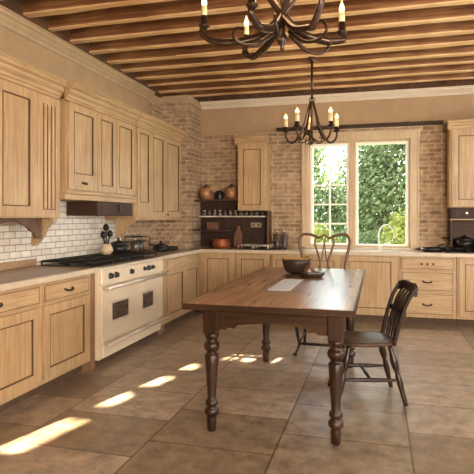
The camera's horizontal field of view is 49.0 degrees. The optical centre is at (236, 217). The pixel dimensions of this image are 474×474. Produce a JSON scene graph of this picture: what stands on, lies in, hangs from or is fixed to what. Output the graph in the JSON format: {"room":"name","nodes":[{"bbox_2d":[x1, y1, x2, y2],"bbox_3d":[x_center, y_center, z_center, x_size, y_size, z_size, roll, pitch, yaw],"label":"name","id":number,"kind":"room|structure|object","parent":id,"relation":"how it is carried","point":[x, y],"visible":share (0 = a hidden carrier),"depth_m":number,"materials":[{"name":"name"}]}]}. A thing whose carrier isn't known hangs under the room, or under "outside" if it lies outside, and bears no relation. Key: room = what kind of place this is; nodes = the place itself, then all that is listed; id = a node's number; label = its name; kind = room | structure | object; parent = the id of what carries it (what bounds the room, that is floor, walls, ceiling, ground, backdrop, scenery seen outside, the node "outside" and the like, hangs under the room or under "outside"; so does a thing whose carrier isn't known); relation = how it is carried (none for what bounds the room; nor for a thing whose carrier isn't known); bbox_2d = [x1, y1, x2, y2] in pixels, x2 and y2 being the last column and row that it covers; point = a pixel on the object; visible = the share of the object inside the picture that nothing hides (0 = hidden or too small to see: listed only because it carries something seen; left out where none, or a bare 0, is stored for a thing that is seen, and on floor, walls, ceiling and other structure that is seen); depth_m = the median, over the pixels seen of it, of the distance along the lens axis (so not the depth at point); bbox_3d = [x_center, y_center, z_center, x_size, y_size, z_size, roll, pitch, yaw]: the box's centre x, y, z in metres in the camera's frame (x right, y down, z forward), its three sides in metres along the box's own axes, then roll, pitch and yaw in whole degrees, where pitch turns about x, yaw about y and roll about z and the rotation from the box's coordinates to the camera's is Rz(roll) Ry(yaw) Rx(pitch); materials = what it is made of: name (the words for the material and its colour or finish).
{"room":"kitchen","nodes":[
{"label":"kitchen","id":0,"kind":"room"},
{"bbox_2d":[0,25,159,265],"bbox_3d":[-2.437,-0.330,3.330,0.150,3.420,10.550,0,0,15],"label":"wall","id":1,"kind":"structure","parent":0,"point":[12,44],"depth_m":5.38,"materials":[{"name":"beige paint"}]},
{"bbox_2d":[0,52,67,245],"bbox_3d":[-2.025,-0.492,3.675,0.425,1.486,2.230,0,0,15],"label":"upper cabinet","id":2,"kind":"object","parent":1,"relation":"attached to","point":[30,96],"visible":1,"depth_m":4.30,"materials":[{"name":"brown wood"}]},
{"bbox_2d":[0,201,120,264],"bbox_3d":[-2.588,0.115,2.465,0.011,0.670,8.500,0,0,15],"label":"tiled wall","id":3,"kind":"structure","parent":1,"relation":"attached to","point":[70,236],"depth_m":5.32,"materials":[{"name":"beige tile"}]},
{"bbox_2d":[0,4,155,100],"bbox_3d":[-2.434,-1.729,2.884,0.089,0.128,9.390,0,0,15],"label":"crown molding","id":4,"kind":"structure","parent":1,"relation":"attached to","point":[9,19],"depth_m":5.37,"materials":[{"name":"beige paint"}]},
{"bbox_2d":[0,0,167,97],"bbox_3d":[-2.336,-1.917,3.303,0.060,0.245,10.250,0,0,15],"label":"wall plate","id":5,"kind":"object","parent":1,"relation":"attached to","point":[16,6],"depth_m":5.34,"materials":[{"name":"brown wood"}]},
{"bbox_2d":[60,81,140,202],"bbox_3d":[-1.520,-0.703,5.428,0.480,1.065,1.400,0,0,15],"label":"upper cabinet","id":6,"kind":"object","parent":1,"relation":"attached to","point":[97,130],"visible":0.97,"depth_m":5.18,"materials":[{"name":"brown wood"}]},
{"bbox_2d":[67,201,132,215],"bbox_3d":[-1.485,-0.097,5.722,0.374,0.144,0.785,0,0,15],"label":"range hood","id":7,"kind":"object","parent":6,"relation":"attached to","point":[92,208],"visible":1,"depth_m":5.38,"materials":[{"name":"brown metal"}]},
{"bbox_2d":[121,102,160,249],"bbox_3d":[-1.306,-0.140,7.168,0.020,3.040,1.250,0,0,15],"label":"brick wall","id":8,"kind":"structure","parent":1,"relation":"attached to","point":[141,227],"depth_m":7.36,"materials":[{"name":"beige brick"}]},
{"bbox_2d":[105,111,186,238],"bbox_3d":[-1.145,-0.494,6.791,0.490,1.481,1.454,0,0,15],"label":"upper cabinet","id":9,"kind":"object","parent":1,"relation":"attached to","point":[158,142],"visible":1,"depth_m":6.56,"materials":[{"name":"brown wood"}]},
{"bbox_2d":[160,101,200,262],"bbox_3d":[-0.855,-0.170,7.952,0.480,3.100,0.500,0,0,15],"label":"pier","id":10,"kind":"object","parent":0,"point":[184,115],"visible":0.5,"depth_m":7.71,"materials":[{"name":"brick"}]},
{"bbox_2d":[159,95,201,109],"bbox_3d":[-0.850,-1.750,7.941,0.495,0.120,0.520,0,0,15],"label":"cap","id":11,"kind":"object","parent":10,"relation":"attached to","point":[178,98],"visible":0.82,"depth_m":7.71,"materials":[{"name":"beige paint"}]},
{"bbox_2d":[0,310,473,473],"bbox_3d":[0.675,1.440,2.485,6.600,0.120,10.550,0,0,15],"label":"floor","id":12,"kind":"structure","parent":0,"point":[141,410],"depth_m":3.73,"materials":[{"name":"tile"}]},
{"bbox_2d":[0,284,39,411],"bbox_3d":[-1.918,0.938,3.570,0.686,0.885,0.995,0,0,15],"label":"base cabinet","id":13,"kind":"object","parent":12,"relation":"on","point":[19,307],"visible":0.99,"depth_m":3.73,"materials":[{"name":"brown wood"}]},
{"bbox_2d":[29,274,89,396],"bbox_3d":[-1.692,0.938,4.405,0.686,0.885,0.725,0,0,15],"label":"base cabinet","id":14,"kind":"object","parent":12,"relation":"on","point":[64,305],"visible":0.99,"depth_m":4.27,"materials":[{"name":"brown wood"}]},
{"bbox_2d":[81,273,94,370],"bbox_3d":[-1.612,0.938,4.803,0.630,0.885,0.075,0,0,15],"label":"filler panel","id":15,"kind":"object","parent":12,"relation":"on","point":[89,366],"visible":0.24,"depth_m":4.71,"materials":[{"name":"brown wood"}]},
{"bbox_2d":[41,252,167,367],"bbox_3d":[-1.353,0.891,5.517,0.765,0.977,1.428,0,0,15],"label":"range","id":16,"kind":"object","parent":12,"relation":"on","point":[128,285],"visible":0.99,"depth_m":5.22,"materials":[{"name":"metal"}]},
{"bbox_2d":[100,224,112,254],"bbox_3d":[-1.443,0.234,5.750,0.144,0.337,0.149,0,0,15],"label":"utensil crock","id":17,"kind":"object","parent":16,"relation":"on","point":[106,248],"visible":1,"depth_m":5.71,"materials":[{"name":"beige ceramic"}]},
{"bbox_2d":[110,238,133,252],"bbox_3d":[-1.361,0.317,6.165,0.208,0.170,0.390,0,0,15],"label":"saucepan","id":18,"kind":"object","parent":16,"relation":"on","point":[118,246],"visible":0.88,"depth_m":6.00,"materials":[{"name":"black metal"}]},
{"bbox_2d":[156,260,164,334],"bbox_3d":[-1.200,0.938,6.295,0.642,0.885,0.180,0,0,15],"label":"filler panel","id":19,"kind":"object","parent":12,"relation":"on","point":[161,330],"visible":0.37,"depth_m":6.24,"materials":[{"name":"brown wood"}]},
{"bbox_2d":[164,253,198,328],"bbox_3d":[-1.010,0.938,6.979,0.652,0.885,1.230,0,0,15],"label":"base cabinet","id":20,"kind":"object","parent":12,"relation":"on","point":[182,279],"visible":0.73,"depth_m":6.79,"materials":[{"name":"brown wood"}]},
{"bbox_2d":[199,252,235,312],"bbox_3d":[-0.215,0.938,7.700,0.542,0.885,0.592,0,0,15],"label":"base cabinet","id":21,"kind":"object","parent":12,"relation":"on","point":[216,270],"visible":0.51,"depth_m":7.43,"materials":[{"name":"brown wood"}]},
{"bbox_2d":[144,247,473,259],"bbox_3d":[1.496,0.471,6.508,5.725,0.045,2.005,0,0,15],"label":"countertop","id":22,"kind":"structure","parent":21,"relation":"on","point":[179,252],"depth_m":6.99,"materials":[{"name":"beige stone"}]},
{"bbox_2d":[124,236,149,251],"bbox_3d":[-1.280,0.342,6.695,0.232,0.215,0.282,0,0,15],"label":"rack","id":23,"kind":"object","parent":22,"relation":"on","point":[140,241],"visible":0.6,"depth_m":6.63,"materials":[{"name":"black metal"}]},
{"bbox_2d":[131,238,139,250],"bbox_3d":[-1.296,0.354,6.632,0.110,0.190,0.110,0,0,15],"label":"canister","id":24,"kind":"object","parent":23,"relation":"in","point":[135,246],"visible":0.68,"depth_m":6.59,"materials":[{"name":"clear glass"}]},
{"bbox_2d":[139,238,143,251],"bbox_3d":[-1.262,0.354,6.757,0.110,0.190,0.110,0,0,15],"label":"canister","id":25,"kind":"object","parent":23,"relation":"in","point":[142,243],"visible":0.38,"depth_m":6.72,"materials":[{"name":"clear glass"}]},
{"bbox_2d":[153,241,168,251],"bbox_3d":[-1.033,0.379,6.928,0.207,0.140,0.381,0,0,4],"label":"saucepan","id":26,"kind":"object","parent":22,"relation":"on","point":[160,247],"visible":1,"depth_m":6.94,"materials":[{"name":"black metal"}]},
{"bbox_2d":[150,244,178,249],"bbox_3d":[-1.024,0.409,7.387,0.400,0.080,0.226,0,0,15],"label":"frying pan","id":27,"kind":"object","parent":22,"relation":"on","point":[170,247],"visible":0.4,"depth_m":7.31,"materials":[{"name":"black metal"}]},
{"bbox_2d":[210,239,232,248],"bbox_3d":[-0.232,0.379,7.690,0.270,0.140,0.276,0,0,-31],"label":"copper pot","id":28,"kind":"object","parent":22,"relation":"on","point":[216,243],"visible":1,"depth_m":7.58,"materials":[{"name":"brown metal"}]},
{"bbox_2d":[201,202,271,247],"bbox_3d":[-0.048,0.099,7.852,1.120,0.693,0.229,0,0,15],"label":"shelf unit","id":29,"kind":"object","parent":22,"relation":"on","point":[263,234],"visible":0.71,"depth_m":7.95,"materials":[{"name":"brown wood"}]},
{"bbox_2d":[192,229,236,230],"bbox_3d":[-0.333,0.184,7.816,0.580,0.022,0.390,0,0,15],"label":"wall shelf","id":30,"kind":"object","parent":29,"relation":"attached to","point":[195,229],"visible":0.84,"depth_m":7.69,"materials":[{"name":"brown wood"}]},
{"bbox_2d":[206,222,219,229],"bbox_3d":[-0.358,0.117,7.760,0.170,0.111,0.140,0,0,15],"label":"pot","id":31,"kind":"object","parent":30,"relation":"on","point":[210,225],"visible":1,"depth_m":7.70,"materials":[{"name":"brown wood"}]},
{"bbox_2d":[198,216,266,216],"bbox_3d":[-0.054,-0.022,7.819,1.035,0.020,0.238,0,0,15],"label":"wall shelf","id":32,"kind":"object","parent":29,"relation":"attached to","point":[198,216],"visible":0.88,"depth_m":7.70,"materials":[{"name":"metal"}]},
{"bbox_2d":[251,223,260,226],"bbox_3d":[0.288,0.105,7.848,0.160,0.070,0.010,0,0,15],"label":"outlet plate","id":33,"kind":"object","parent":29,"relation":"attached to","point":[252,224],"visible":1,"depth_m":7.85,"materials":[{"name":"beige plastic"}]},
{"bbox_2d":[234,226,242,247],"bbox_3d":[0.021,0.286,7.820,0.130,0.329,0.064,0,0,15],"label":"chopping board","id":34,"kind":"object","parent":22,"relation":"on","point":[238,236],"visible":0.84,"depth_m":7.81,"materials":[{"name":"brown wood"}]},
{"bbox_2d":[238,244,272,249],"bbox_3d":[0.281,0.417,7.576,0.450,0.063,0.430,0,0,15],"label":"cooktop","id":35,"kind":"object","parent":22,"relation":"in","point":[251,246],"visible":0.96,"depth_m":7.45,"materials":[{"name":"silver metal"}]},
{"bbox_2d":[273,235,287,248],"bbox_3d":[0.631,0.347,7.528,0.200,0.204,0.140,0,0,15],"label":"caddy","id":36,"kind":"object","parent":22,"relation":"on","point":[273,235],"visible":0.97,"depth_m":7.46,"materials":[{"name":"black metal"}]},
{"bbox_2d":[275,231,279,247],"bbox_3d":[0.583,0.310,7.541,0.076,0.250,0.074,0,0,15],"label":"bottle","id":37,"kind":"object","parent":36,"relation":"in","point":[277,238],"visible":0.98,"depth_m":7.51,"materials":[{"name":"clear glass"}]},
{"bbox_2d":[281,231,285,247],"bbox_3d":[0.679,0.310,7.515,0.076,0.250,0.074,0,0,15],"label":"bottle","id":38,"kind":"object","parent":36,"relation":"in","point":[283,239],"visible":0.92,"depth_m":7.49,"materials":[{"name":"clear glass"}]},
{"bbox_2d":[378,224,394,250],"bbox_3d":[2.043,0.266,7.113,0.233,0.366,0.058,0,0,15],"label":"kitchen faucet","id":39,"kind":"object","parent":22,"relation":"on","point":[379,247],"visible":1,"depth_m":7.11,"materials":[{"name":"white paint"}]},
{"bbox_2d":[421,244,443,251],"bbox_3d":[2.647,0.404,7.025,0.327,0.090,0.444,0,0,15],"label":"frying pan","id":40,"kind":"object","parent":22,"relation":"on","point":[438,248],"visible":1,"depth_m":6.86,"materials":[{"name":"black metal"}]},
{"bbox_2d":[444,246,473,252],"bbox_3d":[3.243,0.418,6.767,0.990,0.062,0.440,0,0,15],"label":"cooktop","id":41,"kind":"object","parent":22,"relation":"in","point":[454,249],"visible":1,"depth_m":6.78,"materials":[{"name":"black metal"}]},
{"bbox_2d":[441,234,473,246],"bbox_3d":[2.978,0.300,6.968,0.238,0.170,0.408,0,0,-24],"label":"saucepan","id":42,"kind":"object","parent":41,"relation":"on","point":[463,241],"visible":0.94,"depth_m":6.81,"materials":[{"name":"black metal"}]},
{"bbox_2d":[236,253,269,279],"bbox_3d":[0.290,0.938,7.562,0.495,0.885,0.592,0,0,15],"label":"base cabinet","id":43,"kind":"object","parent":12,"relation":"on","point":[246,263],"visible":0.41,"depth_m":7.30,"materials":[{"name":"brown wood"}]},
{"bbox_2d":[182,267,364,445],"bbox_3d":[0.499,0.959,4.372,1.070,0.842,2.540,0,0,15],"label":"dining table","id":44,"kind":"object","parent":12,"relation":"on","point":[322,305],"visible":0.94,"depth_m":3.34,"materials":[{"name":"brown wood"}]},
{"bbox_2d":[268,279,302,290],"bbox_3d":[0.403,0.537,4.212,0.170,0.002,0.720,0,0,15],"label":"paper sheet","id":45,"kind":"object","parent":44,"relation":"on","point":[285,284],"visible":1,"depth_m":4.19,"materials":[{"name":"white paper"}]},
{"bbox_2d":[282,256,311,273],"bbox_3d":[0.578,0.452,5.024,0.286,0.170,0.219,0,0,15],"label":"wooden bowl","id":46,"kind":"object","parent":44,"relation":"on","point":[291,265],"visible":0.97,"depth_m":4.95,"materials":[{"name":"brown wood"}]},
{"bbox_2d":[299,262,324,277],"bbox_3d":[0.678,0.471,4.728,0.236,0.131,0.234,0,0,15],"label":"dish","id":47,"kind":"object","parent":44,"relation":"on","point":[313,273],"visible":1,"depth_m":4.71,"materials":[{"name":"brown ceramic"}]},
{"bbox_2d":[270,254,340,268],"bbox_3d":[1.000,0.938,7.370,0.965,0.885,0.592,0,0,15],"label":"base cabinet","id":48,"kind":"object","parent":12,"relation":"on","point":[275,259],"visible":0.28,"depth_m":7.06,"materials":[{"name":"brown wood"}]},
{"bbox_2d":[293,233,350,356],"bbox_3d":[0.872,0.767,5.344,0.570,1.216,0.577,0,0,15],"label":"chair","id":49,"kind":"object","parent":12,"relation":"on","point":[332,237],"visible":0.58,"depth_m":5.55,"materials":[{"name":"brown wood"}]},
{"bbox_2d":[341,255,398,321],"bbox_3d":[1.825,0.938,7.146,0.735,0.885,0.592,0,0,15],"label":"base cabinet","id":50,"kind":"object","parent":12,"relation":"on","point":[381,277],"visible":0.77,"depth_m":6.86,"materials":[{"name":"brown wood"}]},
{"bbox_2d":[328,280,417,405],"bbox_3d":[1.048,0.938,4.047,0.624,0.893,0.467,0,0,2],"label":"chair","id":51,"kind":"object","parent":12,"relation":"on","point":[380,339],"visible":0.84,"depth_m":3.98,"materials":[{"name":"brown wood"}]},
{"bbox_2d":[399,256,455,325],"bbox_3d":[2.515,0.938,6.941,0.695,0.885,0.626,0,0,15],"label":"base cabinet","id":52,"kind":"object","parent":12,"relation":"on","point":[434,277],"visible":0.89,"depth_m":6.67,"materials":[{"name":"brown wood"}]},
{"bbox_2d":[456,257,473,326],"bbox_3d":[3.256,0.938,6.757,0.820,0.885,0.592,0,0,15],"label":"base cabinet","id":53,"kind":"object","parent":12,"relation":"on","point":[464,265],"visible":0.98,"depth_m":6.56,"materials":[{"name":"brown wood"}]},
{"bbox_3d":[-2.147,0.938,2.728,0.685,0.885,0.740,0,0,15],"label":"base cabinet","id":54,"kind":"object","parent":12,"relation":"on","visible":0},
{"bbox_2d":[0,259,98,290],"bbox_3d":[-1.919,0.440,3.604,0.683,0.109,2.550,0,0,15],"label":"countertop","id":55,"kind":"structure","parent":54,"relation":"on","point":[22,273],"depth_m":4.29,"materials":[{"name":"beige stone"}]},
{"bbox_2d":[200,94,473,246],"bbox_3d":[2.038,-0.330,7.503,6.300,3.420,0.150,0,0,15],"label":"wall","id":56,"kind":"structure","parent":0,"point":[257,119],"depth_m":7.55,"materials":[{"name":"beige paint"}]},
{"bbox_2d":[193,79,473,102],"bbox_3d":[2.040,-1.920,7.394,6.240,0.240,0.060,0,0,15],"label":"wall plate","id":57,"kind":"object","parent":56,"relation":"attached to","point":[446,83],"visible":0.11,"depth_m":7.50,"materials":[{"name":"brown wood"}]},
{"bbox_2d":[200,85,473,109],"bbox_3d":[2.241,-1.748,7.332,5.820,0.105,0.074,0,0,15],"label":"crown molding","id":58,"kind":"structure","parent":56,"relation":"attached to","point":[466,89],"depth_m":7.52,"materials":[{"name":"beige paint"}]},
{"bbox_2d":[201,125,473,249],"bbox_3d":[2.247,-0.420,7.358,5.819,1.740,0.020,0,0,15],"label":"brick wall","id":59,"kind":"structure","parent":56,"relation":"attached to","point":[219,153],"depth_m":7.73,"materials":[{"name":"brown brick"}]},
{"bbox_2d":[194,199,237,201],"bbox_3d":[-0.275,-0.263,7.854,0.670,0.025,0.335,0,0,15],"label":"wall shelf","id":60,"kind":"object","parent":59,"relation":"attached to","point":[207,200],"visible":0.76,"depth_m":7.72,"materials":[{"name":"brown wood"}]},
{"bbox_2d":[199,184,212,199],"bbox_3d":[-0.465,-0.395,7.898,0.210,0.240,0.210,0,0,15],"label":"jar","id":61,"kind":"object","parent":60,"relation":"on","point":[205,193],"visible":0.98,"depth_m":7.83,"materials":[{"name":"brown metal"}]},
{"bbox_2d":[215,191,223,198],"bbox_3d":[-0.267,-0.345,7.865,0.130,0.140,0.130,0,0,15],"label":"canister","id":62,"kind":"object","parent":60,"relation":"on","point":[218,194],"visible":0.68,"depth_m":7.81,"materials":[{"name":"black metal"}]},
{"bbox_2d":[225,184,237,198],"bbox_3d":[-0.079,-0.395,7.793,0.210,0.240,0.210,0,0,15],"label":"jar","id":63,"kind":"object","parent":60,"relation":"on","point":[231,192],"visible":0.93,"depth_m":7.72,"materials":[{"name":"brown metal"}]},
{"bbox_2d":[234,135,273,210],"bbox_3d":[0.252,-0.650,7.686,0.515,1.081,0.383,0,0,15],"label":"upper cabinet","id":64,"kind":"object","parent":59,"relation":"attached to","point":[254,151],"visible":1,"depth_m":7.56,"materials":[{"name":"brown wood"}]},
{"bbox_2d":[444,119,473,207],"bbox_3d":[3.641,-0.711,6.765,1.720,1.141,0.383,0,0,15],"label":"upper cabinet","id":65,"kind":"object","parent":59,"relation":"attached to","point":[460,134],"visible":1,"depth_m":6.82,"materials":[{"name":"brown wood"}]},
{"bbox_2d":[448,208,473,246],"bbox_3d":[3.649,0.122,6.794,1.620,0.515,0.317,0,0,15],"label":"niche","id":66,"kind":"object","parent":65,"relation":"attached to","point":[460,220],"visible":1,"depth_m":7.05,"materials":[{"name":"brown wood"}]},
{"bbox_2d":[276,120,442,131],"bbox_3d":[1.716,-1.316,7.461,2.320,0.042,0.100,0,0,15],"label":"rail","id":67,"kind":"object","parent":56,"relation":"attached to","point":[438,122],"visible":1,"depth_m":7.36,"materials":[{"name":"brown wood"}]},
{"bbox_2d":[301,128,420,249],"bbox_3d":[1.763,-0.399,7.518,1.680,1.693,0.195,0,0,15],"label":"window","id":68,"kind":"structure","parent":56,"relation":"in","point":[398,136],"depth_m":7.51,"materials":[{"name":"white paint"}]},
{"bbox_3d":[0.675,-2.070,2.485,6.600,0.060,10.550,0,0,15],"label":"ceiling","id":69,"kind":"structure","parent":0,"visible":0},
{"bbox_2d":[23,0,174,17],"bbox_3d":[1.065,-1.935,3.918,6.300,0.209,0.099,0,0,15],"label":"joist","id":70,"kind":"object","parent":69,"relation":"attached to","point":[31,8],"visible":0.8,"depth_m":4.58,"materials":[{"name":"brown wood"}]},
{"bbox_2d":[48,0,342,31],"bbox_3d":[1.160,-1.935,4.269,6.300,0.211,0.080,0,0,15],"label":"joist","id":71,"kind":"object","parent":69,"relation":"attached to","point":[177,8],"visible":0.72,"depth_m":4.77,"materials":[{"name":"brown wood"}]},
{"bbox_2d":[70,0,473,43],"bbox_3d":[1.256,-1.935,4.622,6.300,0.210,0.087,0,0,15],"label":"joist","id":72,"kind":"object","parent":69,"relation":"attached to","point":[352,7],"visible":0.72,"depth_m":4.93,"materials":[{"name":"brown wood"}]},
{"bbox_2d":[89,4,473,54],"bbox_3d":[1.355,-1.935,4.989,6.300,0.211,0.085,0,0,15],"label":"joist","id":73,"kind":"object","parent":69,"relation":"attached to","point":[455,12],"visible":0.58,"depth_m":5.09,"materials":[{"name":"brown wood"}]},
{"bbox_2d":[107,20,473,64],"bbox_3d":[1.458,-1.935,5.365,6.300,0.210,0.105,0,0,15],"label":"joist","id":74,"kind":"object","parent":69,"relation":"attached to","point":[467,26],"visible":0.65,"depth_m":5.52,"materials":[{"name":"brown wood"}]},
{"bbox_2d":[121,34,473,72],"bbox_3d":[1.552,-1.935,5.711,6.300,0.210,0.108,0,0,15],"label":"joist","id":75,"kind":"object","parent":69,"relation":"attached to","point":[465,39],"visible":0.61,"depth_m":5.86,"materials":[{"name":"brown wood"}]},
{"bbox_2d":[282,57,340,145],"bbox_3d":[0.842,-1.335,5.978,0.673,1.000,0.680,0,0,15],"label":"chandelier","id":76,"kind":"object","parent":75,"relation":"hanging from","point":[309,125],"visible":1,"depth_m":5.95,"materials":[{"name":"brown metal"}]},
{"bbox_2d":[135,45,473,79],"bbox_3d":[1.654,-1.935,6.087,6.300,0.209,0.110,0,0,15],"label":"joist","id":77,"kind":"object","parent":69,"relation":"attached to","point":[463,50],"visible":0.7,"depth_m":6.28,"materials":[{"name":"brown wood"}]},
{"bbox_2d":[147,55,473,86],"bbox_3d":[1.745,-1.935,6.424,6.300,0.211,0.082,0,0,15],"label":"joist","id":78,"kind":"object","parent":69,"relation":"attached to","point":[426,62],"visible":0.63,"depth_m":6.60,"materials":[{"name":"brown wood"}]},
{"bbox_2d":[158,63,473,92],"bbox_3d":[1.849,-1.935,6.804,6.300,0.211,0.096,0,0,15],"label":"joist","id":79,"kind":"object","parent":69,"relation":"attached to","point":[456,68],"visible":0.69,"depth_m":6.95,"materials":[{"name":"brown wood"}]},
{"bbox_2d":[168,72,473,96],"bbox_3d":[1.944,-1.935,7.155,6.300,0.210,0.081,0,0,15],"label":"joist","id":80,"kind":"object","parent":69,"relation":"attached to","point":[469,75],"visible":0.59,"depth_m":7.30,"materials":[{"name":"brown wood"}]},
{"label":"outside","id":81,"kind":"structure","parent":0,"visible":0},
{"bbox_3d":[6.274,1.930,23.093,28.000,0.100,32.140,0,0,15],"label":"ground","id":82,"kind":"structure","parent":81,"visible":0},
{"bbox_2d":[314,221,344,246],"bbox_3d":[1.943,0.972,11.355,1.050,1.822,0.890,0,0,15],"label":"leafy bush","id":83,"kind":"object","parent":82,"relation":"on","point":[317,231],"visible":0.17,"depth_m":11.21,"materials":[{"name":"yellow plant"}]},
{"bbox_2d":[314,147,364,237],"bbox_3d":[2.155,-0.205,13.975,2.915,4.180,2.248,0,0,21],"label":"leafy tree","id":84,"kind":"object","parent":82,"relation":"on","point":[322,192],"visible":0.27,"depth_m":13.50,"materials":[{"name":"green plant"}]},
{"bbox_2d":[334,226,391,247],"bbox_3d":[2.874,1.024,11.555,1.643,1.719,1.168,0,0,15],"label":"leafy bush","id":85,"kind":"object","parent":82,"relation":"on","point":[370,234],"visible":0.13,"depth_m":11.47,"materials":[{"name":"green plant"}]},
{"bbox_2d":[331,144,405,243],"bbox_3d":[4.847,-1.474,12.552,4.958,6.717,3.621,0,0,21],"label":"leafy tree","id":86,"kind":"object","parent":82,"relation":"on","point":[377,200],"visible":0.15,"depth_m":12.15,"materials":[{"name":"green plant"}]},
{"bbox_2d":[377,208,408,247],"bbox_3d":[3.399,0.840,10.469,1.125,2.085,1.031,0,0,15],"label":"leafy bush","id":87,"kind":"object","parent":82,"relation":"on","point":[398,224],"visible":0.24,"depth_m":10.48,"materials":[{"name":"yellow plant"}]},
{"bbox_3d":[0.763,-1.934,2.808,6.300,0.211,0.079,0,0,15],"label":"joist","id":88,"kind":"object","parent":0,"visible":0},
{"bbox_2d":[198,0,347,59],"bbox_3d":[0.189,-1.420,3.088,0.789,0.830,0.660,0,0,31],"label":"chandelier","id":89,"kind":"object","parent":88,"relation":"hanging from","point":[276,27],"visible":1,"depth_m":3.12,"materials":[{"name":"brown metal"}]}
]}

